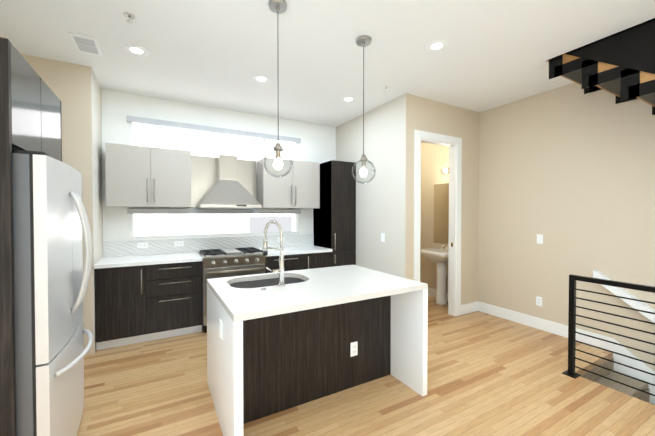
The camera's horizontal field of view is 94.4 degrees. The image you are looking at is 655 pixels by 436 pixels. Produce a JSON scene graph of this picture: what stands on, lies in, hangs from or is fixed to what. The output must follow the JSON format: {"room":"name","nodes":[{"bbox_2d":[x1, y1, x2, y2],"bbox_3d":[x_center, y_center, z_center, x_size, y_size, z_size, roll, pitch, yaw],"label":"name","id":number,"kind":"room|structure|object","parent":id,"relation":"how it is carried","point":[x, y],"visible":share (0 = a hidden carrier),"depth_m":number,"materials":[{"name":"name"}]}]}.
{"room":"kitchen","nodes":[
{"label":"kitchen","id":0,"kind":"room"},
{"bbox_2d":[21,54,102,354],"bbox_3d":[-2.926,-0.073,3.267,0.750,2.950,0.750,0,1,-29],"label":"wall","id":1,"kind":"structure","parent":0,"point":[75,89],"depth_m":3.09,"materials":[{"name":"beige paint"}]},
{"bbox_2d":[101,89,335,241],"bbox_3d":[-1.328,-0.091,4.526,3.510,2.950,0.120,0,1,-29],"label":"wall","id":2,"kind":"structure","parent":0,"point":[317,143],"depth_m":4.13,"materials":[{"name":"white paint"}]},
{"bbox_2d":[105,143,190,206],"bbox_3d":[-2.187,-0.494,3.758,0.885,0.714,0.361,0,1,-29],"label":"upper cabinet","id":3,"kind":"object","parent":2,"relation":"attached to","point":[139,176],"visible":1,"depth_m":3.61,"materials":[{"name":"beige laminate"}]},
{"bbox_2d":[127,208,300,239],"bbox_3d":[-1.486,0.074,4.391,2.350,0.407,0.145,0,1,-29],"label":"window","id":4,"kind":"structure","parent":2,"relation":"in","point":[149,223],"depth_m":4.30,"materials":[{"name":"white"}]},
{"bbox_2d":[127,116,300,160],"bbox_3d":[-1.486,-0.953,4.376,2.350,0.642,0.145,0,1,-29],"label":"window","id":5,"kind":"structure","parent":2,"relation":"in","point":[202,140],"depth_m":4.28,"materials":[{"name":"white glass"}]},
{"bbox_2d":[191,154,261,208],"bbox_3d":[-1.357,-0.494,4.144,0.932,0.724,0.500,0,1,-29],"label":"range hood","id":6,"kind":"object","parent":2,"relation":"attached to","point":[219,181],"visible":0.98,"depth_m":4.16,"materials":[{"name":"silver metal"}]},
{"bbox_2d":[257,157,319,207],"bbox_3d":[-0.587,-0.507,4.657,0.905,0.714,0.361,0,1,-29],"label":"upper cabinet","id":7,"kind":"object","parent":2,"relation":"attached to","point":[297,185],"visible":0.94,"depth_m":4.51,"materials":[{"name":"beige laminate"}]},
{"bbox_2d":[0,0,654,126],"bbox_3d":[0.958,-1.668,1.301,5.620,0.300,7.940,0,1,-29],"label":"ceiling","id":8,"kind":"structure","parent":0,"point":[305,57],"depth_m":2.71,"materials":[{"name":"white paint"}]},
{"bbox_2d":[68,32,102,56],"bbox_3d":[-2.140,-1.534,2.694,0.190,0.009,0.340,0,1,-29],"label":"ceiling vent","id":9,"kind":"object","parent":8,"relation":"in","point":[85,44],"visible":1,"depth_m":2.67,"materials":[{"name":"white metal"}]},
{"bbox_2d":[123,12,134,22],"bbox_3d":[-1.502,-1.510,2.298,0.080,0.044,0.080,0,1,-29],"label":"sprinkler","id":10,"kind":"object","parent":8,"relation":"attached to","point":[129,16],"visible":1,"depth_m":2.29,"materials":[{"name":"silver metal"}]},
{"bbox_2d":[124,45,148,55],"bbox_3d":[-1.756,-1.538,2.790,0.196,0.004,0.196,0,1,-29],"label":"recessed light","id":11,"kind":"object","parent":8,"relation":"in","point":[136,50],"visible":1,"depth_m":2.79,"materials":[{"name":"white"}]},
{"bbox_2d":[252,75,269,82],"bbox_3d":[-0.736,-1.547,3.376,0.196,0.004,0.196,0,1,-29],"label":"recessed light","id":12,"kind":"object","parent":8,"relation":"in","point":[261,78],"visible":1,"depth_m":3.36,"materials":[{"name":"white"}]},
{"bbox_2d":[264,0,292,177],"bbox_3d":[-0.355,-0.911,2.181,0.208,1.238,0.208,0,1,-29],"label":"pendant light","id":13,"kind":"object","parent":8,"relation":"hanging from","point":[278,6],"visible":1,"depth_m":2.18,"materials":[{"name":"clear glass"}]},
{"bbox_2d":[341,96,355,101],"bbox_3d":[0.279,-1.556,3.978,0.196,0.004,0.196,0,1,-29],"label":"recessed light","id":14,"kind":"object","parent":8,"relation":"in","point":[348,99],"visible":1,"depth_m":3.98,"materials":[{"name":"white"}]},
{"bbox_2d":[352,35,375,183],"bbox_3d":[0.313,-0.918,2.625,0.208,1.238,0.208,0,1,-29],"label":"pendant light","id":15,"kind":"object","parent":8,"relation":"hanging from","point":[363,41],"visible":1,"depth_m":2.62,"materials":[{"name":"clear glass"}]},
{"bbox_2d":[425,40,447,51],"bbox_3d":[0.978,-1.537,2.715,0.196,0.004,0.196,0,1,-29],"label":"recessed light","id":16,"kind":"object","parent":8,"relation":"in","point":[437,46],"visible":1,"depth_m":2.71,"materials":[{"name":"white"}]},
{"bbox_2d":[77,296,654,435],"bbox_3d":[0.958,1.581,1.350,5.620,0.300,7.940,0,1,-29],"label":"floor","id":17,"kind":"structure","parent":0,"point":[489,375],"depth_m":2.40,"materials":[{"name":"brown wood"}]},
{"bbox_2d":[0,37,61,435],"bbox_3d":[-1.937,0.304,1.627,0.617,2.245,0.882,0,1,-29],"label":"cabinet","id":18,"kind":"object","parent":17,"relation":"on","point":[30,112],"visible":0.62,"depth_m":1.40,"materials":[{"name":"brown wood"}]},
{"bbox_2d":[12,150,92,435],"bbox_3d":[-1.833,0.549,1.688,0.829,1.755,0.800,0,1,-29],"label":"fridge","id":19,"kind":"object","parent":17,"relation":"on","point":[50,223],"visible":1,"depth_m":1.50,"materials":[{"name":"grey metal"}]},
{"bbox_2d":[95,261,201,349],"bbox_3d":[-2.106,0.957,3.659,1.042,0.879,0.651,0,1,-29],"label":"base cabinet","id":20,"kind":"object","parent":17,"relation":"on","point":[138,304],"visible":1,"depth_m":3.38,"materials":[{"name":"black wood"}]},
{"bbox_2d":[94,234,331,268],"bbox_3d":[-1.322,0.397,4.096,2.845,0.227,0.642,0,1,-29],"label":"countertop","id":21,"kind":"structure","parent":20,"relation":"on","point":[123,253],"depth_m":4.02,"materials":[{"name":"white stone"}]},
{"bbox_2d":[137,242,147,247],"bbox_3d":[-2.353,0.348,3.858,0.116,0.072,0.007,0,1,-29],"label":"outlet","id":22,"kind":"object","parent":21,"relation":"attached to","point":[143,245],"visible":1,"depth_m":3.86,"materials":[{"name":"white plastic"}]},
{"bbox_2d":[174,241,183,246],"bbox_3d":[-1.990,0.345,4.062,0.116,0.072,0.007,0,1,-29],"label":"outlet","id":23,"kind":"object","parent":21,"relation":"attached to","point":[178,243],"visible":1,"depth_m":4.06,"materials":[{"name":"white plastic"}]},
{"bbox_2d":[198,247,265,332],"bbox_3d":[-1.270,0.910,4.019,0.764,0.962,0.637,0,1,-29],"label":"range","id":24,"kind":"object","parent":17,"relation":"on","point":[222,263],"visible":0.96,"depth_m":3.77,"materials":[{"name":"silver metal"}]},
{"bbox_2d":[265,252,331,272],"bbox_3d":[-0.530,0.944,4.544,1.033,0.879,0.651,0,1,-29],"label":"base cabinet","id":25,"kind":"object","parent":17,"relation":"on","point":[306,261],"visible":0.23,"depth_m":4.30,"materials":[{"name":"black wood"}]},
{"bbox_2d":[207,284,427,435],"bbox_3d":[-0.120,0.989,2.508,1.518,0.850,1.050,0,1,-29],"label":"kitchen island","id":26,"kind":"object","parent":17,"relation":"on","point":[280,339],"depth_m":2.34,"materials":[{"name":"stone"}]},
{"bbox_2d":[207,265,426,319],"bbox_3d":[-0.117,0.544,2.503,1.510,0.040,1.050,0,1,-29],"label":"island countertop","id":27,"kind":"structure","parent":26,"relation":"on","point":[314,286],"depth_m":2.24,"materials":[{"name":"white stone"}]},
{"bbox_2d":[231,276,298,287],"bbox_3d":[-0.496,0.657,2.567,0.656,0.212,0.436,0,1,-29],"label":"sink","id":28,"kind":"object","parent":27,"relation":"in","point":[266,279],"depth_m":2.65,"materials":[{"name":"grey metal"}]},
{"bbox_2d":[263,220,286,287],"bbox_3d":[-0.443,0.273,2.389,0.163,0.506,0.246,0,1,-29],"label":"faucet","id":29,"kind":"object","parent":27,"relation":"on","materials":[{"name":"silver metal"}]},
{"bbox_2d":[313,160,355,266],"bbox_3d":[0.113,0.256,4.895,0.435,2.245,0.651,0,1,-29],"label":"pantry","id":30,"kind":"object","parent":17,"relation":"on","point":[334,222],"visible":0.71,"depth_m":4.65,"materials":[{"name":"black wood"}]},
{"bbox_2d":[420,244,447,304],"bbox_3d":[1.792,0.899,4.848,0.470,0.960,0.560,0,1,-29],"label":"pedestal sink","id":31,"kind":"object","parent":17,"relation":"on","point":[439,256],"visible":0.79,"depth_m":4.80,"materials":[{"name":"white ceramic"}]},
{"bbox_2d":[562,274,654,395],"bbox_3d":[3.078,0.984,1.161,0.110,0.900,3.690,0,1,-29],"label":"stair railing","id":32,"kind":"object","parent":17,"relation":"on","point":[572,340],"visible":1,"depth_m":2.56,"materials":[{"name":"black metal"}]},
{"bbox_2d":[580,358,653,404],"bbox_3d":[3.587,2.918,1.250,0.875,2.849,4.025,0,1,-29],"label":"stairs","id":33,"kind":"object","parent":17,"relation":"attached to","point":[635,393],"visible":0.19,"depth_m":2.93,"materials":[{"name":"wood"}]},
{"bbox_2d":[336,93,405,277],"bbox_3d":[0.605,-0.092,4.568,0.100,2.950,1.700,0,1,-29],"label":"wall","id":34,"kind":"structure","parent":0,"point":[380,201],"depth_m":4.22,"materials":[{"name":"beige paint"}]},
{"bbox_2d":[381,233,384,241],"bbox_3d":[0.763,0.269,4.181,0.008,0.116,0.072,0,1,-29],"label":"light switch","id":35,"kind":"object","parent":34,"relation":"attached to","point":[382,237],"visible":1,"depth_m":4.17,"materials":[{"name":"white plastic"}]},
{"bbox_2d":[406,93,478,304],"bbox_3d":[1.592,-0.087,4.205,1.454,2.950,0.100,0,1,-29],"label":"wall","id":36,"kind":"structure","parent":0,"point":[428,115],"depth_m":4.33,"materials":[{"name":"beige paint"}]},
{"bbox_2d":[414,130,461,315],"bbox_3d":[1.472,0.132,4.141,0.900,2.515,0.140,0,1,-29],"label":"door frame","id":37,"kind":"structure","parent":36,"relation":"attached to","point":[419,135],"depth_m":4.26,"materials":[{"name":"white wood"}]},
{"bbox_2d":[461,301,477,314],"bbox_3d":[2.057,1.315,4.420,0.375,0.140,0.019,0,1,-29],"label":"baseboard","id":38,"kind":"structure","parent":36,"relation":"attached to","point":[470,307],"depth_m":4.42,"materials":[{"name":"white"}]},
{"bbox_2d":[420,82,654,371],"bbox_3d":[3.409,0.963,2.592,0.120,6.900,7.720,0,1,-29],"label":"wall","id":39,"kind":"structure","parent":0,"point":[567,172],"depth_m":3.57,"materials":[{"name":"beige paint"}]},
{"bbox_2d":[428,288,447,301],"bbox_3d":[1.826,1.302,5.275,0.019,0.140,1.500,0,1,-29],"label":"baseboard","id":40,"kind":"structure","parent":39,"relation":"attached to","point":[431,292],"depth_m":5.27,"materials":[{"name":"white"}]},
{"bbox_2d":[434,183,448,243],"bbox_3d":[2.000,-0.073,4.951,0.012,1.000,0.660,0,1,-29],"label":"bathroom mirror","id":41,"kind":"object","parent":39,"relation":"attached to","point":[441,213],"visible":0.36,"depth_m":5.09,"materials":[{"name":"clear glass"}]},
{"bbox_2d":[441,166,448,174],"bbox_3d":[1.920,-0.762,4.895,0.194,0.150,0.150,0,1,-29],"label":"sconce","id":42,"kind":"object","parent":39,"relation":"attached to","point":[446,170],"visible":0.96,"depth_m":4.91,"materials":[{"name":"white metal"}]},
{"bbox_2d":[536,296,541,305],"bbox_3d":[2.655,1.044,3.804,0.008,0.116,0.072,0,1,-29],"label":"electrical outlet","id":43,"kind":"object","parent":39,"relation":"attached to","point":[538,301],"visible":1,"depth_m":3.81,"materials":[{"name":"white plastic"}]},
{"bbox_2d":[537,234,542,243],"bbox_3d":[2.655,0.265,3.793,0.008,0.116,0.072,0,1,-29],"label":"light switch","id":44,"kind":"object","parent":39,"relation":"attached to","point":[539,239],"visible":1,"depth_m":3.79,"materials":[{"name":"white plastic"}]},
{"bbox_2d":[478,301,612,350],"bbox_3d":[2.623,1.324,3.859,0.016,0.140,1.550,0,1,-29],"label":"baseboard","id":45,"kind":"structure","parent":39,"relation":"attached to","point":[539,323],"depth_m":3.74,"materials":[{"name":"white"}]},
{"bbox_2d":[549,18,654,114],"bbox_3d":[3.387,-0.795,1.617,0.784,3.465,3.586,0,1,-29],"label":"flight","id":46,"kind":"object","parent":39,"relation":"attached to","point":[620,65],"visible":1,"depth_m":2.56,"materials":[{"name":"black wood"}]},
{"bbox_2d":[593,270,654,322],"bbox_3d":[3.829,1.986,1.650,0.084,2.799,3.800,0,1,-29],"label":"handrail","id":47,"kind":"object","parent":39,"relation":"attached to","point":[623,292],"visible":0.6,"depth_m":3.03,"materials":[{"name":"white wood"}]},
{"bbox_2d":[613,338,654,404],"bbox_3d":[3.895,2.806,1.614,0.018,3.037,3.650,0,1,-29],"label":"stair skirt board","id":48,"kind":"object","parent":39,"relation":"attached to","point":[640,375],"visible":0.4,"depth_m":3.05,"materials":[{"name":"white"}]}
]}

